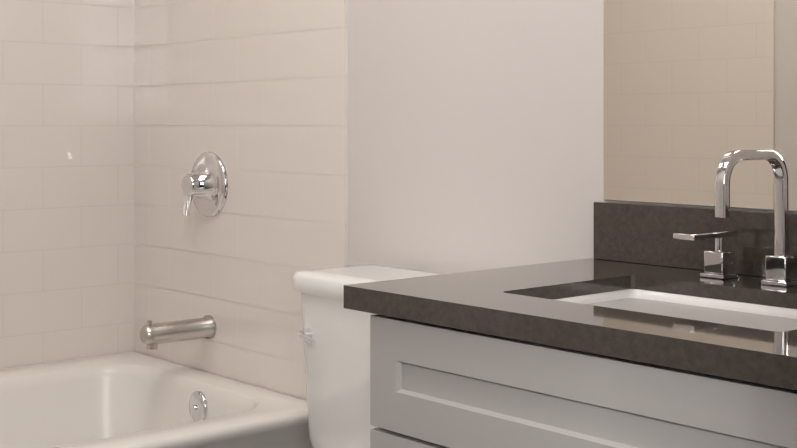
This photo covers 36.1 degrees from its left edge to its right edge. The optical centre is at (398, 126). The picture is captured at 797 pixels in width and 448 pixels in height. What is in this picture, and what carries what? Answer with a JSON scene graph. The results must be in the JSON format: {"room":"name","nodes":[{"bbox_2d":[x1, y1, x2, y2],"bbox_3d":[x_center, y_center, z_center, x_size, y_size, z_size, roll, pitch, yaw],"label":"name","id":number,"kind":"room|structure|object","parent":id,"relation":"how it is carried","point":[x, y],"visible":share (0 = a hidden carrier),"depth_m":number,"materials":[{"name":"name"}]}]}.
{"room":"bathroom","nodes":[
{"label":"bathroom","id":0,"kind":"room"},
{"bbox_2d":[0,0,133,368],"bbox_3d":[-1.431,-0.201,2.857,1.990,2.480,0.120,0,0,-41],"label":"wall","id":1,"kind":"structure","parent":0,"point":[66,179],"depth_m":3.25,"materials":[{"name":"tile"}]},
{"bbox_2d":[348,0,796,273],"bbox_3d":[0.205,-0.200,2.406,0.112,2.480,2.706,0,0,-41],"label":"wall","id":2,"kind":"structure","parent":0,"point":[475,135],"depth_m":2.39,"materials":[{"name":"white paint"}]},
{"bbox_2d":[134,0,347,400],"bbox_3d":[-0.421,-0.201,3.034,0.008,2.480,0.936,0,0,-41],"label":"wall tile","id":3,"kind":"structure","parent":2,"relation":"attached to","point":[252,95],"depth_m":2.98,"materials":[{"name":"white tile"}]},
{"bbox_2d":[140,315,215,349],"bbox_3d":[-0.546,0.508,3.032,0.192,0.070,0.060,0,0,-41],"label":"tub spout","id":4,"kind":"object","parent":3,"relation":"attached to","point":[153,336],"visible":1,"depth_m":3.01,"materials":[{"name":"silver metal"}]},
{"bbox_2d":[182,152,227,216],"bbox_3d":[-0.504,0.147,3.068,0.081,0.166,0.166,0,0,-41],"label":"shower valve","id":5,"kind":"object","parent":3,"relation":"attached to","point":[205,184],"visible":1,"depth_m":3.05,"materials":[{"name":"silver metal"}]},
{"bbox_2d":[603,0,796,210],"bbox_3d":[0.663,-0.475,1.788,0.005,1.208,0.927,0,0,-41],"label":"mirror","id":6,"kind":"object","parent":2,"relation":"attached to","point":[695,92],"visible":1,"depth_m":1.99,"materials":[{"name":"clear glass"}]},
{"bbox_3d":[-0.421,1.092,0.567,3.470,0.100,4.906,0,0,-41],"label":"floor","id":7,"kind":"structure","parent":0,"visible":0},
{"bbox_2d":[0,351,311,447],"bbox_3d":[-1.092,0.830,2.474,1.736,0.420,0.899,0,0,-41],"label":"bathtub","id":8,"kind":"object","parent":7,"relation":"on","point":[131,399],"visible":0.94,"depth_m":3.04,"materials":[{"name":"white ceramic"}]},
{"bbox_2d":[293,264,446,447],"bbox_3d":[-0.190,0.664,2.154,0.780,0.752,0.500,0,0,-41],"label":"toilet","id":9,"kind":"object","parent":7,"relation":"on","point":[334,334],"visible":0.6,"depth_m":2.36,"materials":[{"name":"white ceramic"}]},
{"bbox_2d":[344,201,796,447],"bbox_3d":[0.435,0.586,1.602,0.591,0.909,0.942,0,0,-41],"label":"bathroom vanity","id":10,"kind":"object","parent":7,"relation":"on","point":[637,331],"visible":1,"depth_m":1.59,"materials":[{"name":"grey paint"}]},
{"bbox_2d":[673,149,796,286],"bbox_3d":[0.473,0.131,1.782,0.182,0.198,0.152,0,0,-41],"label":"faucet","id":11,"kind":"object","parent":10,"relation":"on","point":[780,265],"visible":0.96,"depth_m":1.77,"materials":[{"name":"silver metal"}]}
]}

